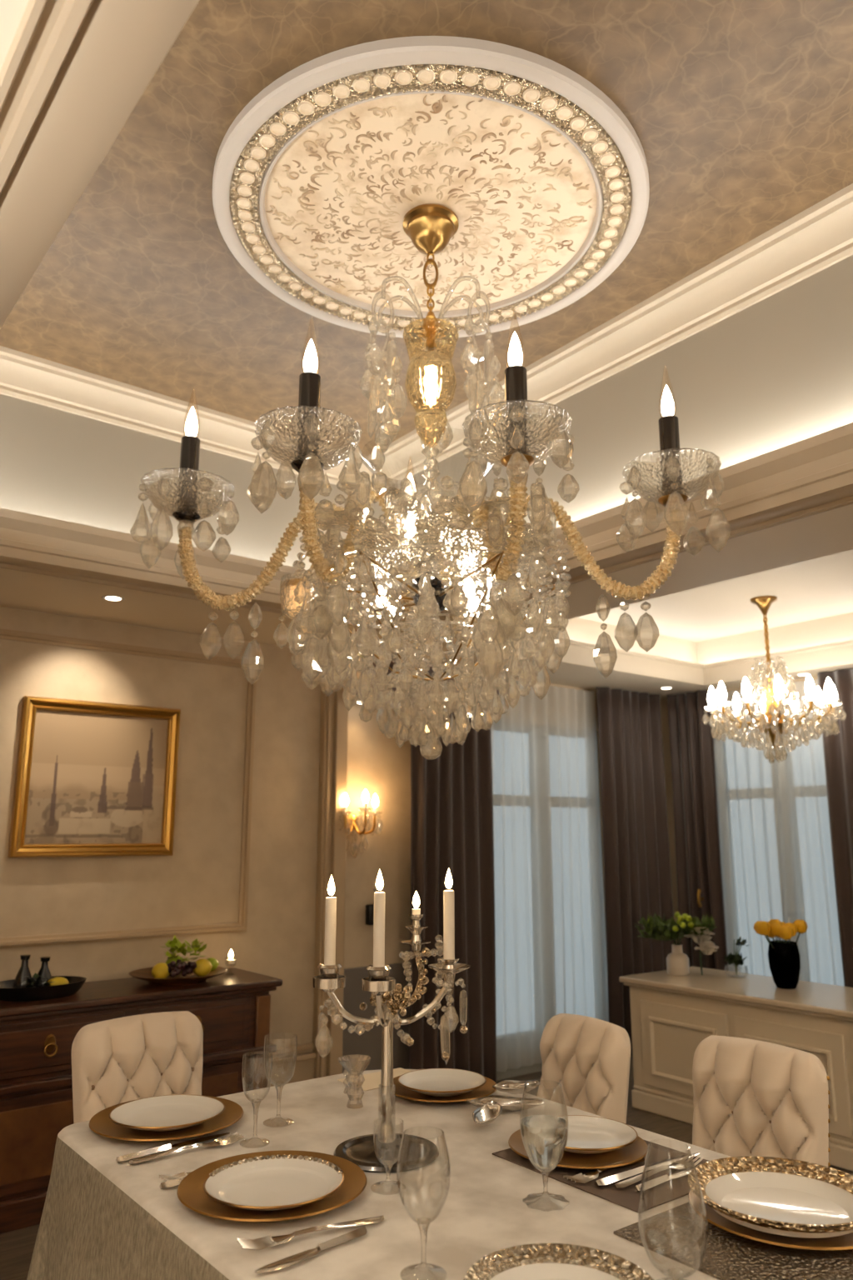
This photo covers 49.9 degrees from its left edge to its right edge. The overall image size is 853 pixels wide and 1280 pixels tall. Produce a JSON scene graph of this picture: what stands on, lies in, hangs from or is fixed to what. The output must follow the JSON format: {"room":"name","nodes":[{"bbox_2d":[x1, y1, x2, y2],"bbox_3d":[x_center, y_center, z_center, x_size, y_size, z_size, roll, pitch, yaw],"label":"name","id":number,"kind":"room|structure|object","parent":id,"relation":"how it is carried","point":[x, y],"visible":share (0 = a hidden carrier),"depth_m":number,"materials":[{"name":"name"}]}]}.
{"room":"dining room","nodes":[
{"label":"dining room","id":0,"kind":"room"},
{"bbox_2d":[0,606,607,1059],"bbox_3d":[-1.160,0.629,4.739,7.880,3.600,0.140,9,-15,-37],"label":"wall","id":1,"kind":"structure","parent":0,"point":[197,884],"depth_m":4.69,"materials":[{"name":"paint"}]},
{"bbox_2d":[8,695,180,857],"bbox_3d":[-1.533,0.651,4.312,0.745,0.714,0.052,9,-15,-37],"label":"framed painting","id":2,"kind":"object","parent":1,"relation":"attached to","point":[92,778],"visible":1,"depth_m":4.29,"materials":[{"name":"gold metal"}]},
{"bbox_2d":[0,628,257,949],"bbox_3d":[-1.845,0.645,4.079,2.370,1.395,0.030,9,-15,-37],"label":"trim","id":3,"kind":"structure","parent":1,"relation":"attached to","point":[117,935],"depth_m":4.54,"materials":[{"name":"beige"}]},
{"bbox_2d":[268,1042,315,1087],"bbox_3d":[-2.348,1.991,3.380,4.480,0.370,0.045,9,-15,-37],"label":"baseboard","id":4,"kind":"structure","parent":1,"relation":"attached to","point":[282,1068],"depth_m":4.66,"materials":[{"name":"beige wood"}]},
{"bbox_2d":[312,650,349,1078],"bbox_3d":[-0.513,1.268,4.977,0.150,2.450,0.080,9,-15,-37],"label":"trim","id":5,"kind":"structure","parent":1,"relation":"attached to","point":[332,837],"depth_m":4.98,"materials":[{"name":"beige"}]},
{"bbox_2d":[339,790,383,853],"bbox_3d":[-0.367,1.020,5.083,0.196,0.375,0.271,-5,-13,22],"label":"wall sconce","id":6,"kind":"object","parent":1,"relation":"attached to","point":[352,821],"visible":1,"depth_m":5.10,"materials":[{"name":"gold metal"}]},
{"bbox_2d":[365,888,377,925],"bbox_3d":[-0.301,1.489,5.118,0.070,0.195,0.048,9,-15,-37],"label":"light switch","id":7,"kind":"object","parent":1,"relation":"attached to","point":[369,907],"visible":0.6,"depth_m":5.08,"materials":[{"name":"black plastic"}]},
{"bbox_2d":[342,962,409,1072],"bbox_3d":[-0.287,2.158,5.007,0.470,0.720,0.020,9,-15,-37],"label":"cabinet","id":8,"kind":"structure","parent":1,"relation":"attached to","point":[365,1042],"depth_m":4.99,"materials":[{"name":"brown wood"}]},
{"bbox_2d":[409,706,496,1083],"bbox_3d":[0.156,1.352,5.375,0.646,2.410,0.082,9,-15,-37],"label":"curtain","id":9,"kind":"object","parent":1,"relation":"hanging from","point":[452,798],"visible":0.75,"depth_m":5.36,"materials":[{"name":"brown fabric"}]},
{"bbox_2d":[496,1063,542,1080],"bbox_3d":[0.846,2.620,5.808,2.400,0.150,0.030,9,-15,-37],"label":"baseboard","id":10,"kind":"structure","parent":1,"relation":"attached to","point":[536,1067],"depth_m":5.56,"materials":[{"name":"grey"}]},
{"bbox_2d":[490,678,609,1071],"bbox_3d":[0.767,1.453,5.921,1.112,2.360,0.044,9,-15,-37],"label":"sheer curtain","id":11,"kind":"object","parent":1,"relation":"hanging from","point":[551,948],"visible":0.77,"depth_m":5.94,"materials":[{"name":"white fabric"}]},
{"bbox_2d":[0,0,852,455],"bbox_3d":[-0.067,-1.495,2.730,3.000,0.080,4.500,9,-15,-37],"label":"ceiling","id":12,"kind":"structure","parent":0,"point":[740,112],"depth_m":2.85,"materials":[{"name":"paint"}]},
{"bbox_2d":[212,35,649,337],"bbox_3d":[0.013,-1.372,3.014,1.400,0.042,1.400,9,-15,-37],"label":"ceiling medallion","id":13,"kind":"object","parent":12,"relation":"attached to","point":[545,178],"visible":0.98,"depth_m":2.84,"materials":[{"name":"beige"}]},
{"bbox_2d":[135,203,729,759],"bbox_3d":[-0.010,-0.491,2.951,1.528,1.764,1.366,8,-15,-35],"label":"crystal chandelier","id":14,"kind":"object","parent":13,"relation":"hanging from","point":[431,341],"visible":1,"depth_m":2.78,"materials":[{"name":"clear glass"}]},
{"bbox_2d":[286,543,570,699],"bbox_3d":[0.017,-0.005,2.716,0.835,0.367,0.838,9,-15,-37],"label":"basket","id":15,"kind":"object","parent":14,"relation":"on","point":[431,584],"depth_m":2.70,"materials":[{"name":"clear glass"}]},
{"bbox_2d":[402,317,459,446],"bbox_3d":[0.013,-0.791,2.890,0.180,0.390,0.180,0,-12,0],"label":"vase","id":16,"kind":"object","parent":14,"relation":"on","point":[431,381],"depth_m":2.84,"materials":[{"name":"clear glass"}]},
{"bbox_2d":[0,0,852,699],"bbox_3d":[0.859,-0.617,2.245,7.500,0.100,6.600,9,-15,-37],"label":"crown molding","id":17,"kind":"structure","parent":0,"point":[829,532],"depth_m":4.20,"materials":[{"name":"beige paint"}]},
{"bbox_2d":[101,595,124,601],"bbox_3d":[-1.379,-0.183,4.036,0.096,0.004,0.096,9,-15,-37],"label":"recessed light","id":18,"kind":"object","parent":17,"relation":"in","point":[109,597],"visible":1,"depth_m":4.03,"materials":[{"name":"white metal"}]},
{"bbox_2d":[0,255,852,584],"bbox_3d":[-0.038,-1.018,2.690,2.520,0.870,4.060,9,-15,-37],"label":"tray ceiling side","id":19,"kind":"structure","parent":17,"relation":"attached to","point":[777,372],"depth_m":3.88,"materials":[{"name":"beige paint"}]},
{"bbox_2d":[0,183,852,490],"bbox_3d":[-0.038,-1.370,2.765,2.530,0.150,4.070,9,-15,-37],"label":"crown molding","id":20,"kind":"structure","parent":19,"relation":"attached to","point":[820,237],"depth_m":3.91,"materials":[{"name":"beige paint"}]},
{"bbox_2d":[0,0,852,633],"bbox_3d":[0.044,-0.587,2.483,2.520,0.184,3.810,9,-15,-37],"label":"trim","id":21,"kind":"structure","parent":17,"relation":"attached to","point":[73,72],"depth_m":2.79,"materials":[{"name":"beige paint"}]},
{"bbox_2d":[596,686,674,1056],"bbox_3d":[1.463,1.552,6.337,0.676,2.420,0.087,9,-15,-37],"label":"curtain","id":22,"kind":"object","parent":17,"relation":"hanging from","point":[637,876],"visible":0.79,"depth_m":6.36,"materials":[{"name":"brown fabric"}]},
{"bbox_2d":[473,630,852,684],"bbox_3d":[2.013,-0.149,4.546,2.270,0.138,3.140,9,-15,-37],"label":"trim","id":23,"kind":"structure","parent":17,"relation":"attached to","point":[578,652],"depth_m":5.83,"materials":[{"name":"beige paint"}]},
{"bbox_2d":[667,690,729,970],"bbox_3d":[1.898,1.567,6.408,0.084,2.420,0.401,9,-15,-37],"label":"curtain","id":24,"kind":"object","parent":17,"relation":"hanging from","point":[692,740],"visible":0.62,"depth_m":6.46,"materials":[{"name":"brown fabric"}]},
{"bbox_2d":[711,679,844,985],"bbox_3d":[2.289,1.475,6.024,0.044,2.360,1.052,9,-15,-37],"label":"sheer curtain","id":25,"kind":"object","parent":17,"relation":"hanging from","point":[777,861],"visible":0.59,"depth_m":6.04,"materials":[{"name":"white fabric"}]},
{"bbox_2d":[817,668,852,987],"bbox_3d":[2.703,1.344,5.362,0.081,2.420,0.685,9,-15,-37],"label":"curtain","id":26,"kind":"object","parent":17,"relation":"hanging from","point":[838,747],"visible":0.88,"depth_m":5.63,"materials":[{"name":"brown fabric"}]},
{"bbox_2d":[0,1056,852,1279],"bbox_3d":[0.859,1.877,1.714,7.700,0.100,6.800,9,-15,-37],"label":"floor","id":27,"kind":"structure","parent":0,"point":[17,1247],"depth_m":4.36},
{"bbox_2d":[71,1010,203,1123],"bbox_3d":[-0.792,1.615,2.764,0.443,0.850,0.524,11,-16,-41],"label":"dining chair","id":28,"kind":"object","parent":27,"relation":"on","point":[120,1060],"visible":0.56,"depth_m":2.91,"materials":[{"name":"beige fabric"}]},
{"bbox_2d":[0,967,282,1234],"bbox_3d":[-1.592,1.845,3.688,2.005,0.785,0.480,9,-15,-37],"label":"sideboard","id":29,"kind":"object","parent":27,"relation":"on","point":[37,1037],"visible":0.57,"depth_m":3.60,"materials":[{"name":"brown wood"}]},
{"bbox_2d":[0,975,86,1001],"bbox_3d":[-1.593,1.430,3.756,0.380,0.055,0.285,9,-15,-37],"label":"serving tray","id":30,"kind":"object","parent":29,"relation":"on","point":[7,993],"visible":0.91,"depth_m":3.66,"materials":[{"name":"black wood"}]},
{"bbox_2d":[13,954,32,988],"bbox_3d":[-1.648,1.368,3.751,0.076,0.150,0.076,9,-15,-37],"label":"bottle","id":31,"kind":"object","parent":30,"relation":"on","point":[23,974],"visible":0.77,"depth_m":3.73,"materials":[{"name":"black ceramic"}]},
{"bbox_2d":[21,972,54,987],"bbox_3d":[-1.579,1.387,3.730,0.171,0.064,0.124,-2,-12,9],"label":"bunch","id":32,"kind":"object","parent":30,"relation":"on","point":[36,976],"visible":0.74,"depth_m":3.71,"materials":[{"name":"green plant"}]},
{"bbox_2d":[33,956,51,987],"bbox_3d":[-1.585,1.386,3.797,0.076,0.135,0.076,9,-15,-37],"label":"bottle","id":33,"kind":"object","parent":30,"relation":"on","point":[44,971],"visible":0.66,"depth_m":3.78,"materials":[{"name":"black ceramic"}]},
{"bbox_2d":[48,976,68,985],"bbox_3d":[-1.527,1.423,3.791,0.090,0.056,0.063,9,-15,-37],"label":"lemon","id":34,"kind":"object","parent":30,"relation":"on","point":[58,980],"visible":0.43,"depth_m":3.77,"materials":[{"name":"yellow food"}]},
{"bbox_2d":[129,966,227,985],"bbox_3d":[-1.118,1.516,4.130,0.430,0.042,0.430,9,-15,-37],"label":"fruit platter","id":35,"kind":"object","parent":29,"relation":"on","point":[142,973],"visible":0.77,"depth_m":4.03,"materials":[{"name":"brown wood"}]},
{"bbox_2d":[151,962,169,978],"bbox_3d":[-1.169,1.463,4.048,0.090,0.072,0.071,9,-15,-37],"label":"lemon","id":36,"kind":"object","parent":35,"relation":"on","point":[160,970],"visible":0.86,"depth_m":4.02,"materials":[{"name":"yellow food"}]},
{"bbox_2d":[167,959,196,977],"bbox_3d":[-1.091,1.456,4.072,0.131,0.070,0.104,9,-15,-37],"label":"grape bunch","id":37,"kind":"object","parent":35,"relation":"on","point":[187,968],"visible":1,"depth_m":4.04,"materials":[{"name":"purple food"}]},
{"bbox_2d":[162,935,206,960],"bbox_3d":[-1.111,1.397,4.165,0.214,0.112,0.208,4,-13,-17],"label":"bunch","id":38,"kind":"object","parent":37,"relation":"on","point":[175,945],"visible":1,"depth_m":4.16,"materials":[{"name":"green plant"}]},
{"bbox_2d":[193,958,212,976],"bbox_3d":[-1.009,1.477,4.135,0.095,0.076,0.075,9,-15,-37],"label":"lemon","id":39,"kind":"object","parent":35,"relation":"on","point":[204,967],"visible":0.93,"depth_m":4.11,"materials":[{"name":"yellow food"}]},
{"bbox_2d":[207,957,219,970],"bbox_3d":[-0.996,1.502,4.244,0.075,0.060,0.059,9,-15,-37],"label":"lime","id":40,"kind":"object","parent":35,"relation":"on","point":[214,962],"visible":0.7,"depth_m":4.23,"materials":[{"name":"green food"}]},
{"bbox_2d":[225,949,236,974],"bbox_3d":[-0.928,1.525,4.345,0.056,0.114,0.056,9,-15,-37],"label":"tealight holder","id":41,"kind":"object","parent":29,"relation":"on","point":[229,962],"visible":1,"depth_m":4.34,"materials":[{"name":"clear glass"}]},
{"bbox_2d":[537,1013,630,1124],"bbox_3d":[0.351,1.631,2.816,0.523,0.840,0.351,9,-15,-35],"label":"dining chair","id":42,"kind":"object","parent":27,"relation":"on","point":[590,1057],"visible":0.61,"depth_m":2.92,"materials":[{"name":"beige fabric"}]},
{"bbox_2d":[619,966,852,1171],"bbox_3d":[2.181,1.998,4.123,0.665,0.665,2.785,9,-15,-37],"label":"base cabinet","id":43,"kind":"object","parent":27,"relation":"on","point":[671,1015],"visible":0.73,"depth_m":4.63,"materials":[{"name":"beige paint"}]},
{"bbox_2d":[633,910,716,975],"bbox_3d":[1.398,1.711,5.174,0.384,0.334,0.388,9,-15,-37],"label":"bottle vase","id":44,"kind":"object","parent":43,"relation":"on","point":[677,962],"visible":0.98,"depth_m":5.14,"materials":[{"name":"beige ceramic"}]},
{"bbox_2d":[684,926,719,974],"bbox_3d":[1.544,1.737,5.139,0.162,0.272,0.191,9,-15,-37],"label":"flower","id":45,"kind":"object","parent":43,"relation":"on","point":[707,947],"visible":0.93,"depth_m":5.12,"materials":[{"name":"beige plant"}]},
{"bbox_2d":[722,936,749,978],"bbox_3d":[1.716,1.750,5.069,0.141,0.214,0.129,9,-15,-37],"label":"potted plant","id":46,"kind":"object","parent":43,"relation":"on","point":[736,958],"visible":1,"depth_m":5.05,"materials":[{"name":"green plant"}]},
{"bbox_2d":[725,964,748,978],"bbox_3d":[1.707,1.825,5.050,0.124,0.060,0.124,9,-15,-37],"label":"vase","id":47,"kind":"object","parent":43,"relation":"on","point":[736,965],"depth_m":5.04,"materials":[{"name":"clear glass"}]},
{"bbox_2d":[754,919,807,989],"bbox_3d":[1.831,1.617,4.726,0.283,0.333,0.209,9,-15,-37],"label":"tulip vase","id":48,"kind":"object","parent":43,"relation":"on","point":[784,957],"visible":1,"depth_m":4.67,"materials":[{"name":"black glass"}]},
{"bbox_2d":[692,1035,830,1166],"bbox_3d":[0.792,1.545,2.425,0.523,0.845,0.404,10,-16,-40],"label":"dining chair","id":49,"kind":"object","parent":27,"relation":"on","point":[752,1097],"visible":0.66,"depth_m":2.55,"materials":[{"name":"beige fabric"}]},
{"bbox_3d":[0.233,1.415,1.553,1.060,0.738,2.150,9,-15,-37],"label":"dining table","id":50,"kind":"object","parent":27,"relation":"on","visible":0},
{"bbox_2d":[26,1069,730,1279],"bbox_3d":[0.225,1.346,1.570,1.272,0.630,2.414,9,-15,-37],"label":"tablecloth","id":51,"kind":"object","parent":50,"relation":"on","point":[102,1217],"visible":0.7,"depth_m":1.78,"materials":[{"name":"fabric"}]},
{"bbox_2d":[88,1095,243,1141],"bbox_3d":[-0.617,1.143,2.183,0.355,0.020,0.355,9,-15,-37],"label":"charger plate","id":52,"kind":"object","parent":51,"relation":"on","point":[100,1123],"visible":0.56,"depth_m":2.12,"materials":[{"name":"gold metal"}]},
{"bbox_2d":[109,1094,224,1132],"bbox_3d":[-0.613,1.128,2.170,0.265,0.029,0.265,9,-15,-37],"label":"dinner plate","id":53,"kind":"object","parent":52,"relation":"on","point":[162,1113],"visible":1,"depth_m":2.21,"materials":[{"name":"white ceramic"}]},
{"bbox_2d":[159,1176,184,1189],"bbox_3d":[-0.427,1.075,1.851,0.232,0.012,0.029,10,-15,-39],"label":"knife","id":54,"kind":"object","parent":51,"relation":"on","point":[176,1182],"visible":0.29,"depth_m":1.78,"materials":[{"name":"silver metal"}]},
{"bbox_2d":[115,1132,229,1162],"bbox_3d":[-0.553,1.109,2.013,0.268,0.012,0.029,11,-16,-42],"label":"knife","id":55,"kind":"object","parent":51,"relation":"on","point":[127,1157],"visible":1,"depth_m":1.99,"materials":[{"name":"silver metal"}]},
{"bbox_2d":[159,1171,191,1181],"bbox_3d":[-0.427,1.081,1.885,0.247,0.013,0.036,10,-16,-40],"label":"fork","id":56,"kind":"object","parent":51,"relation":"on","point":[166,1177],"visible":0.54,"depth_m":1.82,"materials":[{"name":"silver metal"}]},
{"bbox_2d":[128,1131,244,1164],"bbox_3d":[-0.520,1.103,1.987,0.257,0.013,0.036,10,-15,-38],"label":"fork","id":57,"kind":"object","parent":51,"relation":"on","point":[234,1137],"visible":1,"depth_m":2.00,"materials":[{"name":"silver metal"}]},
{"bbox_2d":[241,1051,272,1143],"bbox_3d":[-0.384,1.035,2.068,0.068,0.185,0.068,9,-15,-37],"label":"wine glass","id":58,"kind":"object","parent":51,"relation":"on","point":[256,1102],"visible":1,"depth_m":2.06,"materials":[{"name":"clear glass"}]},
{"bbox_2d":[242,1051,272,1102],"bbox_3d":[-0.384,0.993,2.077,0.068,0.100,0.068,9,-15,-37],"label":"bowl","id":59,"kind":"object","parent":58,"relation":"on","point":[257,1100],"depth_m":2.07,"materials":[{"name":"clear glass"}]},
{"bbox_2d":[176,1150,366,1221],"bbox_3d":[-0.295,1.054,1.766,0.360,0.020,0.360,9,-15,-37],"label":"charger plate","id":60,"kind":"object","parent":51,"relation":"on","point":[191,1192],"visible":0.45,"depth_m":1.71,"materials":[{"name":"gold metal"}]},
{"bbox_2d":[203,1154,344,1210],"bbox_3d":[-0.287,1.033,1.732,0.264,0.033,0.264,9,-15,-37],"label":"dinner plate","id":61,"kind":"object","parent":60,"relation":"on","point":[272,1182],"visible":1,"depth_m":1.76,"materials":[{"name":"white ceramic"}]},
{"bbox_2d":[264,1032,297,1120],"bbox_3d":[-0.355,1.061,2.215,0.080,0.195,0.080,9,-15,-37],"label":"wine glass","id":62,"kind":"object","parent":51,"relation":"on","point":[279,1086],"visible":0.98,"depth_m":2.21,"materials":[{"name":"clear glass"}]},
{"bbox_2d":[264,1032,297,1086],"bbox_3d":[-0.355,1.021,2.224,0.080,0.113,0.080,9,-15,-37],"label":"bowl","id":63,"kind":"object","parent":62,"relation":"on","point":[280,1084],"depth_m":2.21,"materials":[{"name":"clear glass"}]},
{"bbox_2d":[236,1215,384,1249],"bbox_3d":[-0.193,1.015,1.576,0.261,0.013,0.036,6,-13,-27],"label":"fork","id":64,"kind":"object","parent":51,"relation":"on","point":[267,1242],"visible":1,"depth_m":1.55,"materials":[{"name":"silver metal"}]},
{"bbox_2d":[254,1225,367,1273],"bbox_3d":[-0.184,1.002,1.505,0.224,0.012,0.029,12,-17,-44],"label":"knife","id":65,"kind":"object","parent":51,"relation":"on","point":[300,1257],"visible":1,"depth_m":1.50,"materials":[{"name":"silver metal"}]},
{"bbox_2d":[340,1054,370,1109],"bbox_3d":[-0.182,1.128,2.340,0.075,0.115,0.075,3,-12,-15],"label":"tumbler","id":66,"kind":"object","parent":51,"relation":"on","point":[355,1064],"visible":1,"depth_m":2.32,"materials":[{"name":"clear glass"}]},
{"bbox_2d":[337,1067,411,1090],"bbox_3d":[-0.121,1.238,2.585,0.220,0.002,0.140,9,-15,-37],"label":"menu card","id":67,"kind":"object","parent":51,"relation":"on","point":[372,1081],"visible":0.5,"depth_m":2.58,"materials":[{"name":"beige"}]},
{"bbox_2d":[370,1120,405,1189],"bbox_3d":[-0.075,1.011,1.801,0.068,0.120,0.068,9,-15,-37],"label":"wine glass","id":68,"kind":"object","parent":51,"relation":"on","point":[388,1164],"visible":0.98,"depth_m":1.79,"materials":[{"name":"clear glass"}]},
{"bbox_2d":[373,1120,404,1165],"bbox_3d":[-0.075,0.991,1.805,0.060,0.078,0.060,9,-15,-37],"label":"bowl","id":69,"kind":"object","parent":68,"relation":"on","point":[388,1162],"depth_m":1.80,"materials":[{"name":"clear glass"}]},
{"bbox_2d":[312,868,470,1173],"bbox_3d":[-0.082,0.817,2.040,0.328,0.601,0.228,5,-13,-24],"label":"candelabra","id":70,"kind":"object","parent":51,"relation":"on","point":[387,995],"visible":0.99,"depth_m":2.02,"materials":[{"name":"silver metal"}]},
{"bbox_2d":[312,962,345,992],"bbox_3d":[-0.216,0.752,2.042,0.074,0.058,0.074,0,-12,0],"label":"candle cup","id":71,"kind":"object","parent":70,"relation":"on","point":[329,980],"depth_m":2.02,"materials":[{"name":"silver metal"}]},
{"bbox_2d":[324,896,336,964],"bbox_3d":[-0.216,0.662,2.061,0.025,0.162,0.025,0,-12,0],"label":"candle","id":72,"kind":"object","parent":70,"relation":"on","point":[331,902],"depth_m":2.05,"materials":[{"name":"beige wax"}]},
{"bbox_2d":[361,964,395,994],"bbox_3d":[-0.103,0.734,1.979,0.074,0.058,0.074,0,-12,0],"label":"candle cup","id":73,"kind":"object","parent":70,"relation":"on","point":[378,982],"depth_m":1.96,"materials":[{"name":"silver metal"}]},
{"bbox_2d":[373,891,384,966],"bbox_3d":[-0.103,0.638,2.000,0.025,0.170,0.025,0,-12,0],"label":"candle","id":74,"kind":"object","parent":70,"relation":"on","point":[379,897],"depth_m":1.99,"materials":[{"name":"beige wax"}]},
{"bbox_2d":[401,913,430,950],"bbox_3d":[-0.024,0.688,2.158,0.070,0.082,0.070,0,-12,0],"label":"candle holder","id":75,"kind":"object","parent":70,"relation":"on","point":[416,929],"depth_m":2.15,"materials":[{"name":"silver metal"}]},
{"bbox_2d":[443,890,454,959],"bbox_3d":[0.051,0.645,2.064,0.025,0.158,0.025,0,-12,0],"label":"candle","id":76,"kind":"object","parent":70,"relation":"on","point":[448,895],"depth_m":2.06,"materials":[{"name":"beige wax"}]},
{"bbox_2d":[428,957,470,984],"bbox_3d":[0.051,0.738,2.045,0.096,0.053,0.096,0,-12,0],"label":"candle cup","id":77,"kind":"object","parent":70,"relation":"on","point":[449,967],"depth_m":2.03,"materials":[{"name":"silver metal"}]},
{"bbox_2d":[396,1131,450,1275],"bbox_3d":[-0.005,0.894,1.456,0.086,0.205,0.086,11,-16,-41],"label":"wine glass","id":78,"kind":"object","parent":51,"relation":"on","point":[423,1223],"visible":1,"depth_m":1.44,"materials":[{"name":"clear glass"}]},
{"bbox_2d":[396,1131,450,1224],"bbox_3d":[-0.005,0.858,1.464,0.086,0.131,0.086,9,-15,-37],"label":"bowl","id":79,"kind":"object","parent":78,"relation":"on","point":[420,1221],"depth_m":1.45,"materials":[{"name":"clear glass"}]},
{"bbox_2d":[393,1075,496,1102],"bbox_3d":[0.040,1.200,2.449,0.300,0.020,0.300,9,-15,-37],"label":"charger plate","id":80,"kind":"object","parent":51,"relation":"on","point":[487,1089],"visible":0.42,"depth_m":2.40,"materials":[{"name":"gold metal"}]},
{"bbox_2d":[397,1068,486,1097],"bbox_3d":[0.041,1.182,2.435,0.236,0.029,0.236,9,-15,-37],"label":"dinner plate","id":81,"kind":"object","parent":80,"relation":"on","point":[438,1082],"visible":1,"depth_m":2.47,"materials":[{"name":"white ceramic"}]},
{"bbox_2d":[467,1080,544,1124],"bbox_3d":[0.186,1.150,2.277,0.158,0.044,0.339,-11,-17,43],"label":"spoon","id":82,"kind":"object","parent":51,"relation":"on","point":[490,1107],"visible":1,"depth_m":2.30,"materials":[{"name":"grey metal"}]},
{"bbox_2d":[520,1082,568,1199],"bbox_3d":[0.224,0.955,1.742,0.092,0.205,0.092,-4,-13,18],"label":"water goblet","id":83,"kind":"object","parent":51,"relation":"on","point":[544,1137],"visible":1,"depth_m":1.72,"materials":[{"name":"clear glass"}]},
{"bbox_2d":[492,1139,708,1213],"bbox_3d":[0.395,1.097,1.924,0.330,0.002,0.400,9,-15,-37],"label":"placemat","id":84,"kind":"object","parent":51,"relation":"on","point":[668,1191],"visible":0.29,"depth_m":1.81,"materials":[{"name":"brown fabric"}]},
{"bbox_2d":[508,1129,648,1169],"bbox_3d":[0.328,1.102,1.990,0.300,0.020,0.300,9,-15,-37],"label":"charger plate","id":85,"kind":"object","parent":84,"relation":"on","point":[637,1151],"visible":0.43,"depth_m":1.94,"materials":[{"name":"gold metal"}]},
{"bbox_2d":[556,1115,638,1154],"bbox_3d":[0.345,1.095,2.015,0.236,0.029,0.236,9,-15,-37],"label":"dinner plate","id":86,"kind":"object","parent":85,"relation":"on","point":[587,1135],"visible":0.73,"depth_m":2.04,"materials":[{"name":"white ceramic"}]},
{"bbox_2d":[563,1157,644,1184],"bbox_3d":[0.368,1.074,1.863,0.222,0.013,0.036,9,-15,-37],"label":"fork","id":87,"kind":"object","parent":84,"relation":"on","point":[582,1178],"visible":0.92,"depth_m":1.82,"materials":[{"name":"silver metal"}]},
{"bbox_2d":[594,1152,699,1186],"bbox_3d":[0.454,1.077,1.873,0.308,0.012,0.029,9,-15,-35],"label":"knife","id":88,"kind":"object","parent":84,"relation":"on","point":[616,1177],"visible":0.94,"depth_m":1.84,"materials":[{"name":"silver metal"}]},
{"bbox_2d":[613,1153,703,1188],"bbox_3d":[0.465,1.070,1.847,0.252,0.013,0.036,9,-15,-36],"label":"fork","id":89,"kind":"object","parent":84,"relation":"on","point":[680,1164],"visible":0.96,"depth_m":1.85,"materials":[{"name":"silver metal"}]},
{"bbox_2d":[634,1165,696,1192],"bbox_3d":[0.484,1.067,1.824,0.212,0.012,0.029,9,-15,-38],"label":"knife","id":90,"kind":"object","parent":84,"relation":"on","point":[683,1172],"visible":0.79,"depth_m":1.80,"materials":[{"name":"silver metal"}]},
{"bbox_2d":[638,1143,709,1279],"bbox_3d":[0.379,0.887,1.411,0.105,0.200,0.105,9,-15,-37],"label":"wine glass","id":91,"kind":"object","parent":51,"relation":"on","point":[676,1273],"visible":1,"depth_m":1.40,"materials":[{"name":"clear glass"}]},
{"bbox_2d":[613,1201,852,1279],"bbox_3d":[0.625,1.022,1.573,0.460,0.004,0.390,9,-15,-37],"label":"placemat","id":92,"kind":"object","parent":51,"relation":"on","point":[679,1233],"visible":0.38,"depth_m":1.51,"materials":[{"name":"brown fabric"}]},
{"bbox_2d":[688,1189,852,1249],"bbox_3d":[0.649,1.025,1.643,0.345,0.020,0.345,9,-15,-37],"label":"charger plate","id":93,"kind":"object","parent":92,"relation":"on","point":[843,1242],"visible":0.3,"depth_m":1.54,"materials":[{"name":"gold metal"}]},
{"bbox_2d":[688,1155,852,1237],"bbox_3d":[0.636,1.000,1.632,0.327,0.048,0.327,9,-15,-37],"label":"dinner plate","id":94,"kind":"object","parent":93,"relation":"on","point":[779,1196],"visible":0.98,"depth_m":1.69,"materials":[{"name":"white ceramic"}]},
{"bbox_3d":[0.192,0.956,1.306,0.310,0.020,0.310,9,-15,-37],"label":"charger plate","id":95,"kind":"object","parent":51,"relation":"on","visible":0},
{"bbox_2d":[464,1243,654,1279],"bbox_3d":[0.191,0.938,1.302,0.276,0.040,0.276,9,-15,-37],"label":"dinner plate","id":96,"kind":"object","parent":95,"relation":"on","point":[532,1261],"visible":1,"depth_m":1.40,"materials":[{"name":"white ceramic"}]},
{"bbox_2d":[577,549,852,641],"bbox_3d":[2.035,-0.455,4.641,2.680,0.080,3.600,9,-15,-37],"label":"ceiling","id":97,"kind":"structure","parent":0,"point":[819,587],"depth_m":5.58,"materials":[{"name":"beige paint"}]},
{"bbox_2d":[704,595,844,764],"bbox_3d":[2.001,0.231,5.337,0.758,0.973,0.758,0,-12,-1],"label":"chandelier","id":98,"kind":"object","parent":97,"relation":"hanging from","point":[772,722],"visible":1,"depth_m":5.25,"materials":[{"name":"gold metal"}]},
{"bbox_2d":[660,676,818,944],"bbox_3d":[3.826,0.568,4.454,0.140,3.600,6.740,9,-15,-37],"label":"wall","id":99,"kind":"structure","parent":0,"point":[664,710],"depth_m":6.82,"materials":[{"name":"beige paint"}]},
{"bbox_2d":[523,611,852,664],"bbox_3d":[2.017,-0.299,4.581,2.500,0.250,3.380,9,-15,-37],"label":"trim","id":100,"kind":"structure","parent":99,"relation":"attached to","point":[836,628],"depth_m":6.15,"materials":[{"name":"beige paint"}]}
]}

